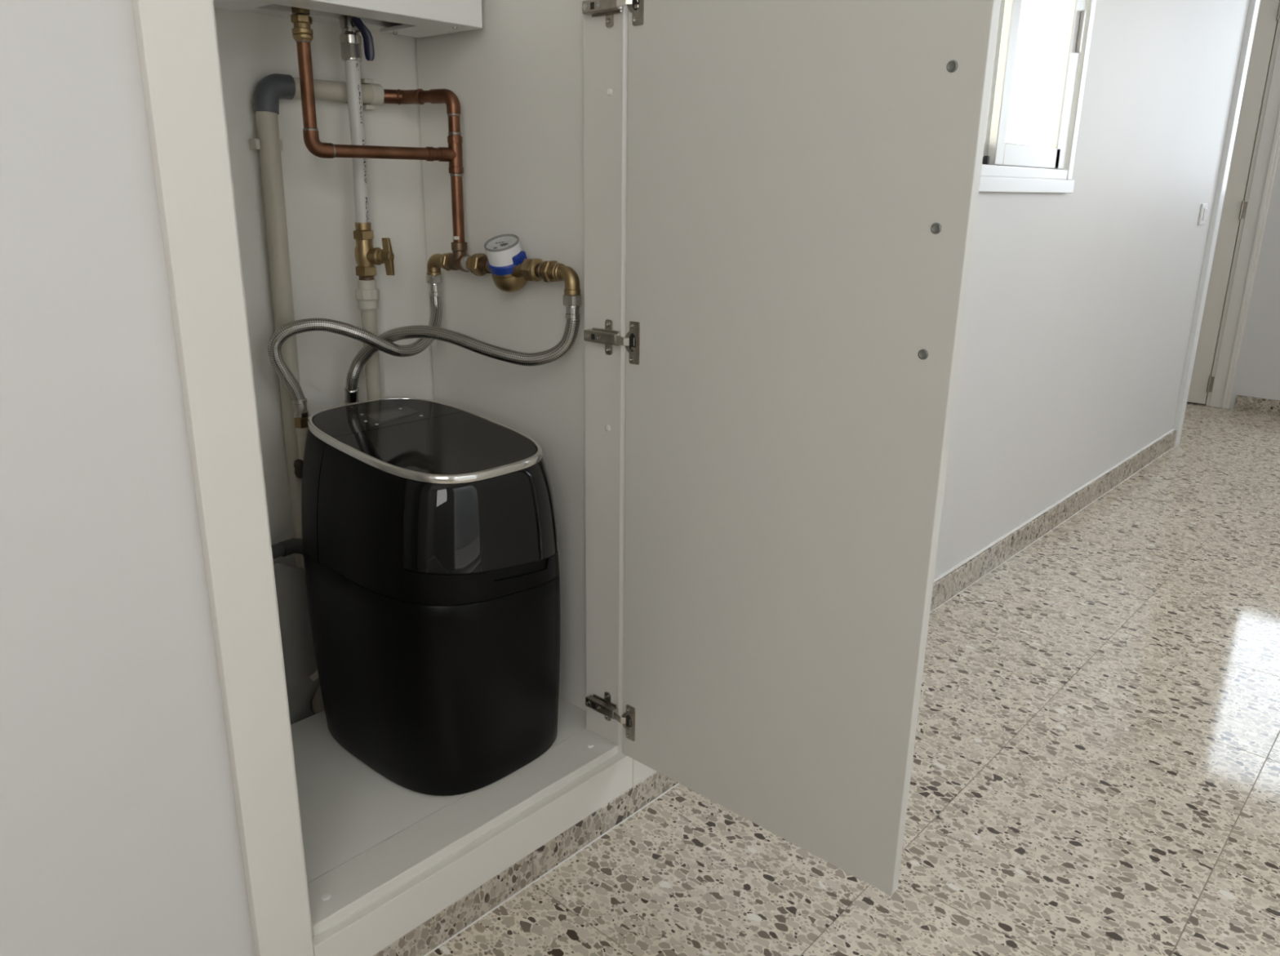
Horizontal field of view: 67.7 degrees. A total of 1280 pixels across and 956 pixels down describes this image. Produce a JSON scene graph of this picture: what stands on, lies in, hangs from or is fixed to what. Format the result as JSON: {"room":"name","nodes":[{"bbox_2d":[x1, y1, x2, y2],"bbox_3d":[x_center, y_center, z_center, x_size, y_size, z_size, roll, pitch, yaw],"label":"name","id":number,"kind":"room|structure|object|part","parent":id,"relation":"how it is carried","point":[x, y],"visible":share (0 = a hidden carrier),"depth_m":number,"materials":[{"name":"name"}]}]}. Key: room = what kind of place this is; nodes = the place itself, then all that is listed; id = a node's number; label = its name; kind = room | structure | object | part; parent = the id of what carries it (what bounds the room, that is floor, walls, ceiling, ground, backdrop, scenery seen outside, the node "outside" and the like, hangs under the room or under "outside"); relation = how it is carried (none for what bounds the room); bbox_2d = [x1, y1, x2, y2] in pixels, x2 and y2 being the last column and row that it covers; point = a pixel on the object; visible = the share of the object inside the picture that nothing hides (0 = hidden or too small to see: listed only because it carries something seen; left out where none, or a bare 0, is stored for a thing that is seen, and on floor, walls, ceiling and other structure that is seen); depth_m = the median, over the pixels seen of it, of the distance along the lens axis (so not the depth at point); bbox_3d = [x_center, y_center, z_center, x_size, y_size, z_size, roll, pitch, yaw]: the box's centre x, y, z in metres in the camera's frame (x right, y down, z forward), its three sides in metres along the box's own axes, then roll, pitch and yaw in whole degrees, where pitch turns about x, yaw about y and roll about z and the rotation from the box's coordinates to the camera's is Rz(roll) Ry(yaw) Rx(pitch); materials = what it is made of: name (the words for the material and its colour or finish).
{"room":"hallway","nodes":[
{"label":"hallway","id":0,"kind":"room"},
{"bbox_2d":[0,0,1249,955],"bbox_3d":[0.192,-0.725,1.623,0.140,2.550,6.270,15,22,40],"label":"wall","id":1,"kind":"structure","parent":0,"point":[120,836],"depth_m":0.99,"materials":[{"name":"paint"}]},
{"bbox_2d":[373,428,1176,955],"bbox_3d":[0.226,0.474,1.922,0.017,0.084,6.245,15,22,40],"label":"baseboard","id":2,"kind":"structure","parent":1,"relation":"attached to","point":[431,935],"depth_m":1.65,"materials":[{"name":"stone"}]},
{"bbox_2d":[978,0,1096,193],"bbox_3d":[0.805,-1.208,2.168,0.158,1.068,1.006,15,22,40],"label":"window","id":3,"kind":"structure","parent":1,"relation":"in","point":[1009,167],"depth_m":2.43,"materials":[{"name":"white metal"}]},
{"bbox_3d":[0.687,-1.174,1.996,0.020,0.978,0.472,15,22,40],"label":"sash","id":4,"kind":"part","parent":3,"relation":"part of","materials":[{"name":"white metal"}]},
{"bbox_3d":[0.799,-0.713,2.318,0.158,0.034,1.006,15,22,40],"label":"sill","id":5,"kind":"part","parent":3,"relation":"part of","materials":[{"name":"white stone"}]},
{"bbox_2d":[1197,203,1208,225],"bbox_3d":[2.223,-1.040,3.761,0.014,0.081,0.077,15,22,40],"label":"light switch","id":6,"kind":"object","parent":1,"relation":"attached to","point":[1203,211],"visible":1,"depth_m":3.74,"materials":[{"name":"white plastic"}]},
{"bbox_2d":[1173,0,1260,447],"bbox_3d":[2.304,-1.210,3.914,0.170,2.200,0.072,15,22,40],"label":"trim","id":7,"kind":"structure","parent":1,"relation":"attached to","point":[1254,5],"depth_m":3.88,"materials":[{"name":"white wood"}]},
{"bbox_2d":[426,401,1279,955],"bbox_3d":[0.809,0.443,2.329,2.920,0.080,7.620,15,22,40],"label":"floor","id":8,"kind":"structure","parent":0,"point":[1095,771],"depth_m":1.74,"materials":[{"name":"beige stone"}]},
{"bbox_2d":[132,0,1000,955],"bbox_3d":[-0.224,-0.407,1.159,1.090,2.200,0.735,15,22,40],"label":"tall cabinet","id":9,"kind":"object","parent":8,"relation":"on","point":[763,212],"visible":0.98,"depth_m":1.31,"materials":[{"name":"white laminate"}]},
{"bbox_3d":[-0.429,-0.332,0.905,0.014,2.200,0.068,15,22,40],"label":"casing","id":10,"kind":"part","parent":9,"relation":"part of","materials":[{"name":"beige paint"}]},
{"bbox_3d":[-0.448,-0.334,0.961,0.078,2.130,0.032,15,22,40],"label":"frame post","id":11,"kind":"part","parent":9,"relation":"part of","materials":[{"name":"beige paint"}]},
{"bbox_2d":[248,138,283,150],"bbox_3d":[-0.588,-0.525,1.502,0.023,0.016,0.046,15,22,40],"label":"clip","id":12,"kind":"object","parent":9,"relation":"attached to","point":[255,144],"visible":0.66,"depth_m":1.48,"materials":[{"name":"beige plastic"}]},
{"bbox_2d":[273,561,319,724],"bbox_3d":[-0.629,0.349,1.676,0.192,0.424,0.029,-15,23,-42],"label":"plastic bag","id":13,"kind":"object","parent":9,"relation":"on","point":[302,678],"visible":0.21,"depth_m":1.67,"materials":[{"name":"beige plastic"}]},
{"bbox_2d":[253,73,384,714],"bbox_3d":[-0.525,-0.082,1.704,0.037,1.174,0.229,15,22,40],"label":"drain pipe","id":14,"kind":"object","parent":9,"relation":"on","point":[273,87],"visible":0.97,"depth_m":1.54,"materials":[{"name":"beige plastic"}]},
{"bbox_2d":[271,537,303,559],"bbox_3d":[-0.672,0.160,1.566,0.028,0.064,0.325,14,22,38],"label":"hose","id":15,"kind":"object","parent":14,"relation":"attached to","point":[293,545],"visible":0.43,"depth_m":1.63,"materials":[{"name":"grey rubber"}]},
{"bbox_3d":[-0.611,-0.495,1.502,0.040,2.160,0.686,15,22,40],"label":"panel","id":16,"kind":"part","parent":9,"relation":"part of","materials":[{"name":"paint"}]},
{"bbox_2d":[213,0,482,38],"bbox_3d":[-0.479,-1.016,1.320,0.216,0.692,0.460,15,22,40],"label":"wall heater","id":17,"kind":"object","parent":9,"relation":"attached to","point":[417,19],"visible":0.97,"depth_m":1.45,"materials":[{"name":"white metal"}]},
{"bbox_3d":[-0.544,-0.745,1.467,0.042,0.060,0.430,15,22,40],"label":"mounting rail","id":18,"kind":"part","parent":17,"relation":"part of","materials":[{"name":"white"}]},
{"bbox_2d":[339,13,374,62],"bbox_3d":[-0.453,-0.713,1.513,0.060,0.096,0.036,15,22,40],"label":"valve","id":19,"kind":"object","parent":17,"relation":"attached to","point":[350,40],"visible":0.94,"depth_m":1.51,"materials":[{"name":"silver metal"}]},
{"bbox_3d":[-0.444,-0.711,1.508,0.022,0.012,0.012,12,20,33],"label":"stem","id":20,"kind":"part","parent":19,"relation":"part of","materials":[{"name":"silver metal"}]},
{"bbox_3d":[-0.438,-0.692,1.506,0.033,0.060,0.009,-5,18,-18],"label":"lever","id":21,"kind":"part","parent":19,"relation":"part of","materials":[{"name":"black"}]},
{"bbox_2d":[290,6,464,242],"bbox_3d":[-0.434,-0.576,1.540,0.146,0.393,0.264,15,22,40],"label":"copper pipework","id":22,"kind":"object","parent":17,"relation":"attached to","point":[302,33],"visible":1,"depth_m":1.54,"materials":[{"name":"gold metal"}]},
{"bbox_2d":[426,241,470,275],"bbox_3d":[-0.337,-0.383,1.672,0.110,0.062,0.030,15,22,40],"label":"fitting","id":23,"kind":"object","parent":22,"relation":"attached to","point":[448,261],"visible":0.94,"depth_m":1.65,"materials":[{"name":"brown metal"}]},
{"bbox_3d":[-0.464,-1.014,1.306,0.174,0.690,0.460,15,22,40],"label":"casing","id":24,"kind":"part","parent":17,"relation":"part of","materials":[{"name":"white"}]},
{"bbox_2d":[360,78,374,110],"bbox_3d":[-0.462,-0.647,1.610,0.022,0.049,0.018,15,22,40],"label":"clip","id":25,"kind":"object","parent":9,"relation":"attached to","point":[364,81],"visible":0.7,"depth_m":1.60,"materials":[{"name":"beige plastic"}]},
{"bbox_2d":[355,279,382,399],"bbox_3d":[-0.481,0.069,1.778,0.045,0.864,0.041,15,22,40],"label":"pipe","id":26,"kind":"object","parent":9,"relation":"attached to","point":[367,295],"visible":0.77,"depth_m":1.66,"materials":[{"name":"beige plastic"}]},
{"bbox_2d":[353,222,394,280],"bbox_3d":[-0.455,-0.385,1.627,0.073,0.098,0.034,7,18,20],"label":"valve","id":27,"kind":"object","parent":26,"relation":"attached to","point":[366,256],"visible":0.99,"depth_m":1.62,"materials":[{"name":"brown metal"}]},
{"bbox_2d":[344,60,369,222],"bbox_3d":[-0.466,-0.550,1.576,0.025,0.260,0.034,-5,18,-19],"label":"pipe","id":28,"kind":"object","parent":27,"relation":"attached to","point":[353,74],"visible":0.75,"depth_m":1.56,"materials":[{"name":"white plastic"}]},
{"bbox_3d":[-0.428,-0.376,1.622,0.018,0.062,0.019,6,18,16],"label":"handle","id":29,"kind":"part","parent":27,"relation":"part of","materials":[{"name":"gold metal"}]},
{"bbox_2d":[301,396,559,795],"bbox_3d":[-0.349,0.173,1.598,0.426,0.551,0.327,15,22,40],"label":"water softener","id":30,"kind":"object","parent":9,"relation":"on","point":[430,535],"visible":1,"depth_m":1.45,"materials":[{"name":"black plastic"}]},
{"bbox_2d":[293,416,308,478],"bbox_3d":[-0.571,-0.051,1.609,0.024,0.104,0.035,15,22,40],"label":"connector","id":31,"kind":"object","parent":30,"relation":"attached to","point":[300,424],"visible":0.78,"depth_m":1.60,"materials":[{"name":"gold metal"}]},
{"bbox_2d":[267,274,442,417],"bbox_3d":[-0.457,-0.224,1.619,0.328,0.221,0.090,-15,23,-41],"label":"hose","id":32,"kind":"object","parent":31,"relation":"attached to","point":[299,402],"visible":0.94,"depth_m":1.57,"materials":[{"name":"metal"}]},
{"bbox_3d":[-0.417,-0.102,1.588,0.068,0.007,0.113,15,22,40],"label":"control panel","id":33,"kind":"part","parent":30,"relation":"part of","materials":[{"name":"black plastic"}]},
{"bbox_3d":[-0.297,-0.049,1.484,0.245,0.031,0.255,15,22,40],"label":"lid","id":34,"kind":"part","parent":30,"relation":"part of","materials":[{"name":"black plastic"}]},
{"bbox_3d":[-0.221,0.065,1.437,0.283,0.164,0.077,-15,23,-41],"label":"panel","id":35,"kind":"part","parent":30,"relation":"part of","materials":[{"name":"black plastic"}]},
{"bbox_3d":[-0.257,0.531,1.457,0.078,0.051,0.570,15,22,40],"label":"rail","id":36,"kind":"part","parent":9,"relation":"part of","materials":[{"name":"beige paint"}]},
{"bbox_3d":[-0.218,0.564,1.436,0.014,0.070,0.599,15,22,40],"label":"casing","id":37,"kind":"part","parent":9,"relation":"part of","materials":[{"name":"beige paint"}]},
{"bbox_3d":[-0.219,-0.516,1.587,0.456,2.160,0.016,15,22,40],"label":"panel","id":38,"kind":"part","parent":9,"relation":"part of","materials":[{"name":"laminate"}]},
{"bbox_2d":[461,234,543,292],"bbox_3d":[-0.224,-0.353,1.567,0.206,0.093,0.079,15,22,40],"label":"meter","id":39,"kind":"object","parent":9,"relation":"attached to","point":[509,267],"visible":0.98,"depth_m":1.54,"materials":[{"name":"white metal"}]},
{"bbox_2d":[540,260,580,295],"bbox_3d":[-0.120,-0.312,1.489,0.067,0.048,0.037,15,22,40],"label":"fitting","id":40,"kind":"object","parent":39,"relation":"attached to","point":[551,270],"visible":1,"depth_m":1.48,"materials":[{"name":"gold metal"}]},
{"bbox_2d":[344,293,582,404],"bbox_3d":[-0.306,-0.205,1.578,0.455,0.213,0.036,7,18,19],"label":"hose","id":41,"kind":"object","parent":40,"relation":"hanging from","point":[572,304],"visible":0.93,"depth_m":1.54,"materials":[{"name":"metal"}]},
{"bbox_3d":[-0.040,-0.460,1.394,0.078,2.130,0.041,15,22,40],"label":"frame post","id":42,"kind":"part","parent":9,"relation":"part of","materials":[{"name":"white laminate"}]},
{"bbox_3d":[-0.055,0.389,1.624,0.014,0.053,0.002,15,22,40],"label":"mounting plate","id":43,"kind":"part","parent":9,"relation":"part of","materials":[{"name":"metal"}]},
{"bbox_3d":[-0.047,-0.213,1.441,0.014,0.053,0.002,15,22,40],"label":"mounting plate","id":44,"kind":"part","parent":9,"relation":"part of","materials":[{"name":"metal"}]},
{"bbox_3d":[-0.042,-0.647,1.309,0.014,0.053,0.002,15,22,40],"label":"mounting plate","id":45,"kind":"part","parent":9,"relation":"part of","materials":[{"name":"metal"}]},
{"bbox_3d":[0.018,-0.497,1.373,0.014,2.144,0.067,15,22,40],"label":"casing","id":46,"kind":"part","parent":9,"relation":"part of","materials":[{"name":"beige paint"}]},
{"bbox_3d":[0.178,-0.429,1.165,0.510,1.971,0.019,15,22,40],"label":"door","id":47,"kind":"part","parent":9,"relation":"part of","materials":[{"name":"white laminate"}]},
{"bbox_2d":[1004,0,1036,144],"bbox_3d":[2.142,-1.622,4.664,1.216,2.550,1.330,15,22,40],"label":"wall","id":48,"kind":"structure","parent":0,"point":[1028,10],"depth_m":4.14,"materials":[{"name":"paint"}]},
{"bbox_2d":[1228,150,1279,408],"bbox_3d":[3.243,-1.553,4.483,2.870,2.550,0.140,15,22,40],"label":"wall","id":49,"kind":"structure","parent":0,"point":[1258,369],"depth_m":4.74,"materials":[{"name":"paint"}]},
{"bbox_2d":[1186,0,1279,408],"bbox_3d":[2.737,-1.464,4.944,0.926,2.100,0.118,15,22,40],"label":"door","id":50,"kind":"structure","parent":49,"relation":"in","point":[1256,147],"depth_m":4.71,"materials":[{"name":"beige paint"}]},
{"bbox_3d":[3.005,-1.373,4.654,0.060,2.100,0.014,15,22,40],"label":"casing","id":51,"kind":"part","parent":50,"relation":"part of","materials":[{"name":"beige paint"}]},
{"bbox_3d":[3.031,-1.365,4.628,0.018,2.100,0.020,15,22,40],"label":"casing","id":52,"kind":"part","parent":50,"relation":"part of","materials":[{"name":"beige paint"}]},
{"bbox_3d":[3.045,-1.362,4.620,0.015,2.100,0.013,15,22,40],"label":"casing","id":53,"kind":"part","parent":50,"relation":"part of","materials":[{"name":"beige paint"}]},
{"bbox_2d":[1233,395,1279,416],"bbox_3d":[3.647,-0.225,4.382,1.601,0.076,0.014,15,22,40],"label":"baseboard","id":54,"kind":"structure","parent":49,"relation":"attached to","point":[1243,403],"depth_m":4.82,"materials":[{"name":"stone"}]}
]}

